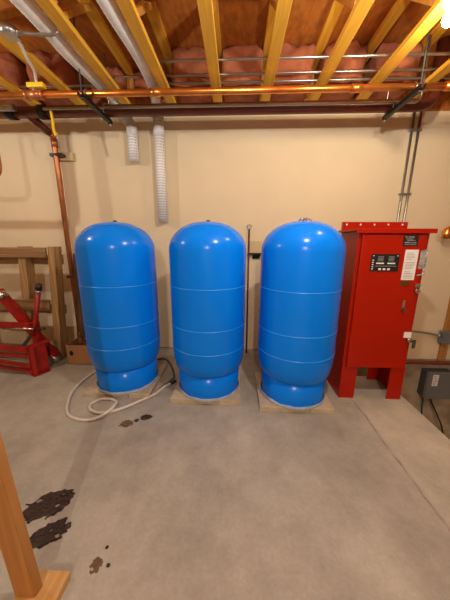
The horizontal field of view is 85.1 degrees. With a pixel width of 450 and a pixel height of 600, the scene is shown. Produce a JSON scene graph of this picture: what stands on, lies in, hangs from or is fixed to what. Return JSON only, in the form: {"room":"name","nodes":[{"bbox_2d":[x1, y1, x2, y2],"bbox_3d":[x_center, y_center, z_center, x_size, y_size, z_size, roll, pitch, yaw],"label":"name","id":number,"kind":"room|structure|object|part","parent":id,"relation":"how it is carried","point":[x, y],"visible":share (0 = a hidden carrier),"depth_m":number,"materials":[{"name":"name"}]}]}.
{"room":"mechanical room","nodes":[
{"label":"mechanical room","id":0,"kind":"room"},
{"bbox_2d":[0,344,449,599],"bbox_3d":[-1.154,1.502,0.179,5.525,0.160,6.770,1,13,2],"label":"floor","id":1,"kind":"structure","parent":0,"point":[243,501],"depth_m":1.45,"materials":[{"name":"concrete"}]},
{"bbox_2d":[0,283,60,376],"bbox_3d":[-2.403,0.309,2.734,0.880,1.003,0.362,1,13,2],"label":"engine hoist","id":2,"kind":"object","parent":1,"relation":"on","point":[38,353],"visible":1,"depth_m":2.70,"materials":[{"name":"red metal"}]},
{"bbox_3d":[-2.258,0.315,2.688,0.370,0.024,0.022,1,13,1],"label":"pin rod","id":3,"kind":"part","parent":2,"relation":"part of","materials":[{"name":"silver metal"}]},
{"bbox_3d":[-2.071,0.141,2.696,0.172,0.521,0.048,1,13,2],"label":"jack handle","id":4,"kind":"part","parent":2,"relation":"part of","materials":[{"name":"red paint"}]},
{"bbox_2d":[0,246,66,359],"bbox_3d":[-2.544,0.054,2.985,1.255,1.385,0.170,1,13,2],"label":"wooden pallet","id":5,"kind":"object","parent":1,"relation":"on","point":[26,257],"visible":0.71,"depth_m":2.89,"materials":[{"name":"brown wood"}]},
{"bbox_2d":[14,569,70,599],"bbox_3d":[-0.771,1.268,0.760,0.168,0.040,0.642,1,13,2],"label":"plate","id":6,"kind":"object","parent":1,"relation":"on","point":[54,582],"visible":0.55,"depth_m":1.02,"materials":[{"name":"brown wood"}]},
{"bbox_2d":[0,433,41,596],"bbox_3d":[-0.847,-0.173,0.692,0.193,2.802,0.038,1,13,2],"label":"stud","id":7,"kind":"object","parent":6,"relation":"on","point":[16,548],"visible":1,"depth_m":0.93,"materials":[{"name":"brown wood"}]},
{"bbox_2d":[23,489,74,523],"bbox_3d":[-0.989,1.140,1.365,0.254,0.013,0.161,-3,13,-15],"label":"mud patch","id":8,"kind":"object","parent":1,"relation":"on","point":[47,506],"visible":0.98,"depth_m":1.36,"materials":[{"name":"brown soil"}]},
{"bbox_2d":[30,517,70,548],"bbox_3d":[-0.886,1.171,1.235,0.186,0.013,0.110,-7,15,-29],"label":"mud patch","id":9,"kind":"object","parent":1,"relation":"on","point":[41,537],"visible":0.9,"depth_m":1.23,"materials":[{"name":"brown soil"}]},
{"bbox_2d":[65,337,92,364],"bbox_3d":[-1.667,0.631,3.040,0.450,0.245,0.254,1,13,2],"label":"cardboard box","id":10,"kind":"object","parent":1,"relation":"on","point":[75,353],"visible":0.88,"depth_m":2.93,"materials":[{"name":"brown cardboard"}]},
{"bbox_2d":[78,337,86,345],"bbox_3d":[-1.691,0.601,3.046,0.340,0.286,0.239,1,13,2],"label":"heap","id":11,"kind":"object","parent":10,"relation":"in","point":[82,342],"visible":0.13,"depth_m":2.98,"materials":[{"name":"brown plastic"}]},
{"bbox_2d":[73,254,85,337],"bbox_3d":[-1.775,0.070,3.126,0.210,1.299,0.125,1,13,2],"label":"leaning board","id":12,"kind":"object","parent":1,"relation":"on","point":[79,306],"visible":0.24,"depth_m":3.11,"materials":[{"name":"brown wood"}]},
{"bbox_2d":[89,557,102,573],"bbox_3d":[-0.587,1.204,1.112,0.055,0.007,0.065,1,13,2],"label":"mud patch","id":13,"kind":"object","parent":1,"relation":"on","point":[97,562],"visible":1,"depth_m":1.11,"materials":[{"name":"brown soil"}]},
{"bbox_2d":[83,379,128,397],"bbox_3d":[-1.126,0.869,2.466,0.437,0.046,0.300,1,13,2],"label":"paver","id":14,"kind":"object","parent":1,"relation":"on","point":[92,390],"visible":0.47,"depth_m":2.33,"materials":[{"name":"beige concrete"}]},
{"bbox_2d":[74,220,159,394],"bbox_3d":[-1.005,0.051,2.395,0.688,1.581,0.688,1,13,2],"label":"tank","id":15,"kind":"object","parent":14,"relation":"on","point":[116,261],"visible":1,"depth_m":2.12,"materials":[{"name":"blue metal"}]},
{"bbox_2d":[65,370,176,421],"bbox_3d":[-1.127,0.845,2.558,0.971,0.056,0.968,-10,17,-38],"label":"hose","id":16,"kind":"object","parent":1,"relation":"on","point":[111,410],"visible":0.84,"depth_m":2.19,"materials":[{"name":"beige plastic"}]},
{"bbox_2d":[119,420,132,427],"bbox_3d":[-0.799,0.999,1.985,0.110,0.012,0.090,1,13,2],"label":"mud patch","id":17,"kind":"object","parent":1,"relation":"on","point":[127,422],"visible":1,"depth_m":1.98,"materials":[{"name":"brown soil"}]},
{"bbox_2d":[128,378,158,397],"bbox_3d":[-0.804,0.874,2.452,0.199,0.046,0.300,1,13,2],"label":"paver","id":18,"kind":"object","parent":1,"relation":"on","point":[148,391],"visible":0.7,"depth_m":2.33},
{"bbox_2d":[141,414,152,419],"bbox_3d":[-0.662,0.981,2.059,0.100,0.015,0.066,1,13,2],"label":"stain","id":19,"kind":"object","parent":1,"relation":"on","point":[143,417],"visible":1,"depth_m":2.05,"materials":[{"name":"black liquid"}]},
{"bbox_2d":[157,364,166,380],"bbox_3d":[-0.791,0.806,2.746,0.199,0.046,0.296,1,13,2],"label":"paver","id":20,"kind":"object","parent":1,"relation":"on","point":[161,368],"visible":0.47,"depth_m":2.77,"materials":[{"name":"beige concrete"}]},
{"bbox_2d":[157,358,174,388],"bbox_3d":[-0.674,0.799,2.788,0.185,0.040,0.677,-4,14,-17],"label":"hose","id":21,"kind":"object","parent":1,"relation":"on","point":[167,360],"visible":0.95,"depth_m":2.78,"materials":[{"name":"black rubber"}]},
{"bbox_2d":[170,381,217,404],"bbox_3d":[-0.275,0.894,2.376,0.437,0.046,0.300,1,13,2],"label":"paver","id":22,"kind":"object","parent":1,"relation":"on","point":[177,396],"visible":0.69,"depth_m":2.24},
{"bbox_2d":[169,220,245,401],"bbox_3d":[-0.154,0.076,2.305,0.688,1.581,0.688,1,13,2],"label":"tank","id":23,"kind":"object","parent":22,"relation":"on","point":[207,259],"visible":1,"depth_m":2.01,"materials":[{"name":"blue metal"}]},
{"bbox_2d":[218,383,239,404],"bbox_3d":[0.046,0.899,2.362,0.199,0.046,0.300,1,13,2],"label":"paver","id":24,"kind":"object","parent":1,"relation":"on","point":[234,399],"visible":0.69,"depth_m":2.22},
{"bbox_2d":[246,224,251,352],"bbox_3d":[0.290,-0.107,3.131,0.062,1.664,0.091,1,13,2],"label":"rod","id":25,"kind":"object","parent":1,"relation":"on","point":[248,224],"visible":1,"depth_m":3.11,"materials":[{"name":"metal"}]},
{"bbox_3d":[0.291,-0.076,3.138,0.020,1.601,0.091,0,13,0],"label":"rod","id":26,"kind":"part","parent":25,"relation":"part of","materials":[{"name":"silver metal"}]},
{"bbox_2d":[255,372,261,387],"bbox_3d":[0.542,0.854,2.568,0.437,0.046,0.296,1,13,2],"label":"paver","id":27,"kind":"object","parent":1,"relation":"on","point":[258,375],"visible":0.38,"depth_m":2.58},
{"bbox_2d":[257,387,310,412],"bbox_3d":[0.529,0.922,2.274,0.437,0.046,0.300,1,13,2],"label":"paver","id":28,"kind":"object","parent":1,"relation":"on","point":[265,405],"visible":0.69,"depth_m":2.14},
{"bbox_2d":[257,218,345,409],"bbox_3d":[0.650,0.097,2.201,0.687,1.596,0.687,-9,16,-34],"label":"tank","id":29,"kind":"object","parent":28,"relation":"on","point":[303,262],"visible":1,"depth_m":1.91,"materials":[{"name":"blue metal"}]},
{"bbox_2d":[310,394,334,413],"bbox_3d":[0.851,0.927,2.260,0.199,0.046,0.300,1,13,2],"label":"paver","id":30,"kind":"object","parent":1,"relation":"on","point":[326,407],"visible":0.49,"depth_m":2.12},
{"bbox_2d":[326,222,437,398],"bbox_3d":[1.377,0.109,2.288,0.620,1.632,0.412,1,13,2],"label":"tall cabinet","id":31,"kind":"object","parent":1,"relation":"on","point":[385,262],"visible":0.98,"depth_m":2.13,"materials":[{"name":"red metal"}]},
{"bbox_3d":[1.317,-0.308,2.021,0.226,0.140,0.006,1,13,2],"label":"display panel","id":32,"kind":"part","parent":31,"relation":"part of","materials":[{"name":"black plastic"}]},
{"bbox_3d":[1.368,0.042,2.115,0.505,1.176,0.026,1,13,2],"label":"door","id":33,"kind":"part","parent":31,"relation":"part of","materials":[{"name":"red metal"}]},
{"bbox_2d":[338,228,437,232],"bbox_3d":[1.381,-0.594,2.138,0.620,0.036,0.387,1,13,2],"label":"hood","id":34,"kind":"object","parent":31,"relation":"attached to","point":[343,230],"depth_m":1.95,"materials":[{"name":"red metal"}]},
{"bbox_3d":[1.521,0.045,2.089,0.022,0.088,0.012,1,13,2],"label":"door handle","id":35,"kind":"part","parent":31,"relation":"part of","materials":[{"name":"silver metal"}]},
{"bbox_3d":[1.505,-0.138,2.052,0.069,0.040,0.004,1,13,2],"label":"rating plate","id":36,"kind":"part","parent":31,"relation":"part of","materials":[{"name":"gold metal"}]},
{"bbox_2d":[406,338,415,347],"bbox_3d":[1.625,0.377,2.147,0.065,0.087,0.040,1,13,2],"label":"switch","id":37,"kind":"object","parent":31,"relation":"attached to","point":[408,340],"depth_m":2.13,"materials":[{"name":"grey metal"}]},
{"bbox_2d":[0,111,449,439],"bbox_3d":[0.142,0.011,3.335,7.800,4.340,0.200,1,13,2],"label":"wall","id":38,"kind":"structure","parent":0,"point":[264,172],"depth_m":2.92,"materials":[{"name":"beige paint"}]},
{"bbox_2d":[48,132,79,337],"bbox_3d":[-1.916,-0.618,3.090,0.230,2.654,0.174,1,13,2],"label":"copper riser","id":39,"kind":"object","parent":38,"relation":"attached to","point":[58,157],"visible":0.77,"depth_m":2.96,"materials":[{"name":"orange metal"}]},
{"bbox_2d":[0,67,449,110],"bbox_3d":[0.151,-2.288,2.732,7.800,0.410,0.040,1,13,2],"label":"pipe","id":40,"kind":"structure","parent":38,"relation":"on","point":[443,103],"depth_m":2.64,"materials":[{"name":"metal"}]},
{"bbox_2d":[247,241,261,258],"bbox_3d":[0.371,-0.622,3.042,0.185,0.213,0.064,1,13,2],"label":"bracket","id":41,"kind":"object","parent":38,"relation":"attached to","point":[255,246],"visible":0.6,"depth_m":3.05,"materials":[{"name":"black metal"}]},
{"bbox_2d":[396,112,415,221],"bbox_3d":[2.043,-0.634,2.973,0.060,2.898,0.040,1,13,2],"label":"conduit","id":42,"kind":"object","parent":38,"relation":"attached to","point":[412,129],"visible":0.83,"depth_m":2.76,"materials":[{"name":"silver metal"}]},
{"bbox_2d":[402,111,422,221],"bbox_3d":[2.113,-0.633,2.970,0.060,2.898,0.040,1,13,2],"label":"conduit","id":43,"kind":"object","parent":38,"relation":"attached to","point":[418,129],"visible":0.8,"depth_m":2.75,"materials":[{"name":"silver metal"}]},
{"bbox_2d":[406,360,449,364],"bbox_3d":[2.568,0.828,3.252,2.880,0.052,0.052,1,13,2],"label":"pipe","id":44,"kind":"object","parent":38,"relation":"attached to","point":[407,361],"visible":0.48,"depth_m":3.23,"materials":[{"name":"brown metal"}]},
{"bbox_2d":[417,368,449,433],"bbox_3d":[2.846,1.524,3.354,0.372,1.195,0.221,1,13,2],"label":"box","id":45,"kind":"object","parent":38,"relation":"attached to","point":[434,383],"visible":0.79,"depth_m":3.25,"materials":[{"name":"grey metal"}]},
{"bbox_2d":[437,299,449,359],"bbox_3d":[2.883,-0.210,3.035,0.085,2.066,0.037,1,13,2],"label":"stud","id":46,"kind":"object","parent":38,"relation":"attached to","point":[442,351],"visible":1,"depth_m":3.20,"materials":[{"name":"brown wood"}]},
{"bbox_2d":[412,330,449,343],"bbox_3d":[2.480,0.470,3.161,0.901,0.167,0.066,1,13,3],"label":"junction box","id":47,"kind":"object","parent":46,"relation":"attached to","point":[444,336],"visible":0.7,"depth_m":3.13,"materials":[{"name":"grey paint"}]},
{"bbox_2d":[440,226,449,238],"bbox_3d":[2.754,-0.772,2.777,0.559,0.162,0.086,1,13,2],"label":"copper pipe","id":48,"kind":"object","parent":38,"relation":"attached to","point":[445,234],"visible":1,"depth_m":2.77,"materials":[{"name":"orange metal"}]},
{"bbox_2d":[0,0,449,74],"bbox_3d":[0.003,-1.759,-0.560,8.000,0.040,7.100,1,13,2],"label":"ceiling","id":49,"kind":"structure","parent":0,"point":[242,22],"depth_m":2.10,"materials":[{"name":"brown wood"}]},
{"bbox_2d":[0,40,46,105],"bbox_3d":[-2.147,-1.561,-0.467,0.089,0.410,6.700,1,13,2],"label":"truss","id":50,"kind":"object","parent":49,"relation":"attached to","point":[4,82],"visible":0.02,"depth_m":2.31,"materials":[{"name":"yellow wood"}]},
{"bbox_2d":[0,52,43,105],"bbox_3d":[-2.249,-2.287,2.584,0.392,0.364,0.441,1,13,2],"label":"insulation batt","id":51,"kind":"object","parent":50,"relation":"attached to","point":[12,69],"visible":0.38,"depth_m":2.44,"materials":[{"name":"pink fabric"}]},
{"bbox_2d":[0,84,94,88],"bbox_3d":[-1.980,-2.059,2.369,1.580,0.020,0.021,1,13,2],"label":"conduit","id":52,"kind":"object","parent":50,"relation":"attached to","point":[71,85],"visible":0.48,"depth_m":2.34,"materials":[{"name":"silver metal"}]},
{"bbox_2d":[0,6,90,104],"bbox_3d":[-1.664,-1.554,-0.487,0.089,0.410,6.700,1,13,2],"label":"truss","id":53,"kind":"object","parent":49,"relation":"attached to","point":[42,69],"visible":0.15,"depth_m":1.98,"materials":[{"name":"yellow wood"}]},
{"bbox_2d":[0,21,58,81],"bbox_3d":[-1.484,-1.844,1.802,0.690,0.086,0.296,12,17,41],"label":"conduit","id":54,"kind":"object","parent":53,"relation":"attached to","point":[8,31],"visible":0.98,"depth_m":1.67,"materials":[{"name":"metal"}]},
{"bbox_2d":[89,66,127,103],"bbox_3d":[-1.276,-2.305,2.675,0.389,0.369,0.167,1,13,2],"label":"insulation batt","id":55,"kind":"object","parent":53,"relation":"attached to","point":[121,82],"visible":0.27,"depth_m":2.63,"materials":[{"name":"pink fabric"}]},
{"bbox_2d":[25,50,84,104],"bbox_3d":[-1.766,-2.282,2.566,0.392,0.367,0.434,1,13,2],"label":"insulation batt","id":56,"kind":"object","parent":49,"relation":"attached to","point":[56,63],"visible":0.43,"depth_m":2.42,"materials":[{"name":"pink fabric"}]},
{"bbox_2d":[35,0,135,103],"bbox_3d":[-1.181,-1.546,-0.508,0.089,0.410,6.700,1,13,2],"label":"truss","id":57,"kind":"object","parent":49,"relation":"attached to","point":[59,17],"visible":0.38,"depth_m":1.94,"materials":[{"name":"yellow wood"}]},
{"bbox_2d":[10,0,138,162],"bbox_3d":[-1.246,-1.661,1.742,0.198,0.611,2.232,2,13,8],"label":"vent pipe","id":58,"kind":"object","parent":57,"relation":"hanging from","point":[30,9],"visible":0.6,"depth_m":1.92,"materials":[{"name":"plastic"}]},
{"bbox_2d":[111,75,139,78],"bbox_3d":[-0.951,-2.028,2.227,0.350,0.020,0.021,1,13,2],"label":"conduit","id":59,"kind":"object","parent":57,"relation":"attached to","point":[114,76],"visible":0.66,"depth_m":2.22,"materials":[{"name":"silver metal"}]},
{"bbox_2d":[73,17,112,125],"bbox_3d":[-1.205,-2.069,2.243,0.042,0.630,0.528,1,13,2],"label":"hanger","id":60,"kind":"object","parent":49,"relation":"hanging from","point":[83,96],"visible":0.62,"depth_m":2.23,"materials":[{"name":"black metal"}]},
{"bbox_3d":[-1.215,-2.017,2.020,0.022,0.630,0.026,1,13,2],"label":"threaded rod","id":61,"kind":"part","parent":60,"relation":"part of","materials":[{"name":"grey metal"}]},
{"bbox_2d":[0,81,449,99],"bbox_3d":[-0.234,-1.790,2.104,5.900,0.062,0.063,1,13,2],"label":"copper pipe","id":62,"kind":"object","parent":60,"relation":"hanging from","point":[430,86],"visible":1,"depth_m":2.07,"materials":[{"name":"orange metal"}]},
{"bbox_2d":[0,157,1,175],"bbox_3d":[-2.597,-1.479,2.285,0.973,0.653,0.056,1,13,2],"label":"copper pipe","id":63,"kind":"object","parent":62,"relation":"attached to","point":[0,157],"visible":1,"depth_m":2.32,"materials":[{"name":"orange metal"}]},
{"bbox_2d":[22,82,46,100],"bbox_3d":[-1.670,-1.835,2.160,0.195,0.118,0.082,1,13,2],"label":"valve","id":64,"kind":"object","parent":62,"relation":"attached to","point":[36,88],"visible":0.95,"depth_m":2.13,"materials":[{"name":"orange metal"}]},
{"bbox_3d":[-1.647,-1.871,2.140,0.150,0.037,0.050,1,13,2],"label":"handle","id":65,"kind":"part","parent":64,"relation":"part of","materials":[{"name":"yellow plastic"}]},
{"bbox_2d":[0,35,449,134],"bbox_3d":[-0.558,-2.091,2.440,5.214,0.640,0.390,1,13,2],"label":"pipe","id":66,"kind":"object","parent":60,"relation":"hanging from","point":[12,112],"visible":0.85,"depth_m":2.39,"materials":[{"name":"red metal"}]},
{"bbox_2d":[49,110,56,136],"bbox_3d":[-1.707,-1.758,2.441,0.043,0.234,0.037,1,13,2],"label":"strap","id":67,"kind":"object","parent":66,"relation":"hanging from","point":[50,111],"visible":1,"depth_m":2.44,"materials":[{"name":"plastic"}]},
{"bbox_2d":[116,0,179,102],"bbox_3d":[-0.697,-1.539,-0.528,0.089,0.410,6.700,1,13,2],"label":"truss","id":68,"kind":"object","parent":49,"relation":"attached to","point":[132,12],"visible":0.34,"depth_m":1.91,"materials":[{"name":"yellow wood"}]},
{"bbox_2d":[96,0,167,220],"bbox_3d":[-0.753,-1.343,1.790,0.194,1.283,2.222,1,13,2],"label":"vent pipe","id":69,"kind":"object","parent":68,"relation":"hanging from","point":[110,8],"visible":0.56,"depth_m":2.26,"materials":[{"name":"plastic"}]},
{"bbox_2d":[134,70,170,103],"bbox_3d":[-0.792,-2.283,2.658,0.394,0.336,0.166,1,13,2],"label":"insulation batt","id":70,"kind":"object","parent":68,"relation":"attached to","point":[139,83],"visible":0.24,"depth_m":2.63,"materials":[{"name":"pink fabric"}]},
{"bbox_2d":[172,46,212,102],"bbox_3d":[-0.316,-2.263,2.513,0.395,0.367,0.416,1,13,2],"label":"insulation batt","id":71,"kind":"object","parent":49,"relation":"attached to","point":[196,52],"visible":0.46,"depth_m":2.35,"materials":[{"name":"pink fabric"}]},
{"bbox_2d":[197,0,222,101],"bbox_3d":[-0.213,-1.532,-0.549,0.089,0.410,6.700,1,13,2],"label":"joist","id":72,"kind":"object","parent":49,"relation":"attached to","point":[208,10],"visible":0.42,"depth_m":1.85,"materials":[{"name":"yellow wood"}]},
{"bbox_2d":[259,0,292,100],"bbox_3d":[0.270,-1.525,-0.570,0.089,0.410,6.700,1,13,2],"label":"joist","id":73,"kind":"object","parent":49,"relation":"attached to","point":[278,10],"visible":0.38,"depth_m":1.88,"materials":[{"name":"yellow wood"}]},
{"bbox_2d":[222,44,262,101],"bbox_3d":[0.170,-2.258,2.497,0.392,0.370,0.406,1,13,2],"label":"insulation batt","id":74,"kind":"object","parent":73,"relation":"attached to","point":[236,51],"visible":0.56,"depth_m":2.33,"materials":[{"name":"pink fabric"}]},
{"bbox_2d":[270,42,315,100],"bbox_3d":[0.654,-2.248,2.468,0.394,0.366,0.423,1,13,2],"label":"insulation batt","id":75,"kind":"object","parent":49,"relation":"attached to","point":[288,49],"visible":0.53,"depth_m":2.30,"materials":[{"name":"pink fabric"}]},
{"bbox_2d":[304,0,374,99],"bbox_3d":[0.753,-1.517,-0.590,0.089,0.410,6.700,1,13,2],"label":"truss","id":76,"kind":"object","parent":49,"relation":"attached to","point":[360,8],"visible":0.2,"depth_m":1.90,"materials":[{"name":"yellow wood"}]},
{"bbox_2d":[165,68,437,76],"bbox_3d":[1.012,-1.998,2.143,3.220,0.020,0.021,1,13,2],"label":"conduit","id":77,"kind":"object","parent":76,"relation":"attached to","point":[400,69],"visible":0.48,"depth_m":2.15,"materials":[{"name":"silver metal"}]},
{"bbox_2d":[159,52,449,62],"bbox_3d":[0.989,-1.958,1.968,3.250,0.020,0.021,1,13,2],"label":"conduit","id":78,"kind":"object","parent":76,"relation":"attached to","point":[423,53],"visible":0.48,"depth_m":1.98,"materials":[{"name":"silver metal"}]},
{"bbox_2d":[168,76,449,84],"bbox_3d":[0.997,-2.014,2.243,3.260,0.020,0.021,1,13,2],"label":"conduit","id":79,"kind":"object","parent":76,"relation":"attached to","point":[444,77],"visible":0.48,"depth_m":2.25,"materials":[{"name":"silver metal"}]},
{"bbox_2d":[314,39,367,99],"bbox_3d":[1.136,-2.242,2.448,0.394,0.369,0.421,1,13,2],"label":"insulation batt","id":80,"kind":"object","parent":49,"relation":"attached to","point":[354,47],"visible":0.35,"depth_m":2.29,"materials":[{"name":"pink fabric"}]},
{"bbox_2d":[350,0,446,99],"bbox_3d":[1.237,-1.510,-0.611,0.089,0.410,6.700,1,13,2],"label":"truss","id":81,"kind":"object","parent":49,"relation":"attached to","point":[436,11],"visible":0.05,"depth_m":1.89,"materials":[{"name":"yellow wood"}]},
{"bbox_2d":[359,42,422,98],"bbox_3d":[1.618,-2.229,2.425,0.395,0.360,0.429,1,13,2],"label":"insulation batt","id":82,"kind":"object","parent":81,"relation":"attached to","point":[410,61],"visible":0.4,"depth_m":2.28,"materials":[{"name":"pink fabric"}]},
{"bbox_2d":[441,0,449,27],"bbox_3d":[1.317,-1.691,1.429,0.104,0.155,0.104,1,13,2],"label":"bulb","id":83,"kind":"object","parent":81,"relation":"attached to","point":[445,3],"visible":1,"depth_m":1.43,"materials":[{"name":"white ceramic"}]},
{"bbox_2d":[382,30,429,121],"bbox_3d":[1.577,-2.027,2.125,0.042,0.630,0.528,1,13,2],"label":"hanger","id":84,"kind":"object","parent":49,"relation":"hanging from","point":[418,89],"visible":0.66,"depth_m":2.06,"materials":[{"name":"black metal"}]},
{"bbox_3d":[1.567,-1.976,1.902,0.022,0.630,0.026,1,13,2],"label":"threaded rod","id":85,"kind":"part","parent":84,"relation":"part of","materials":[{"name":"grey metal"}]},
{"bbox_2d":[398,20,449,98],"bbox_3d":[1.720,-1.503,-0.631,0.089,0.410,6.700,1,13,2],"label":"truss","id":86,"kind":"object","parent":49,"relation":"attached to","point":[437,32],"visible":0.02,"depth_m":2.11,"materials":[{"name":"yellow wood"}]},
{"bbox_2d":[42,34,432,109],"bbox_3d":[0.013,-2.075,2.259,3.572,0.512,0.025,1,13,2],"label":"conduit","id":87,"kind":"object","parent":86,"relation":"attached to","point":[430,35],"visible":0.98,"depth_m":2.29,"materials":[{"name":"metal"}]}
]}

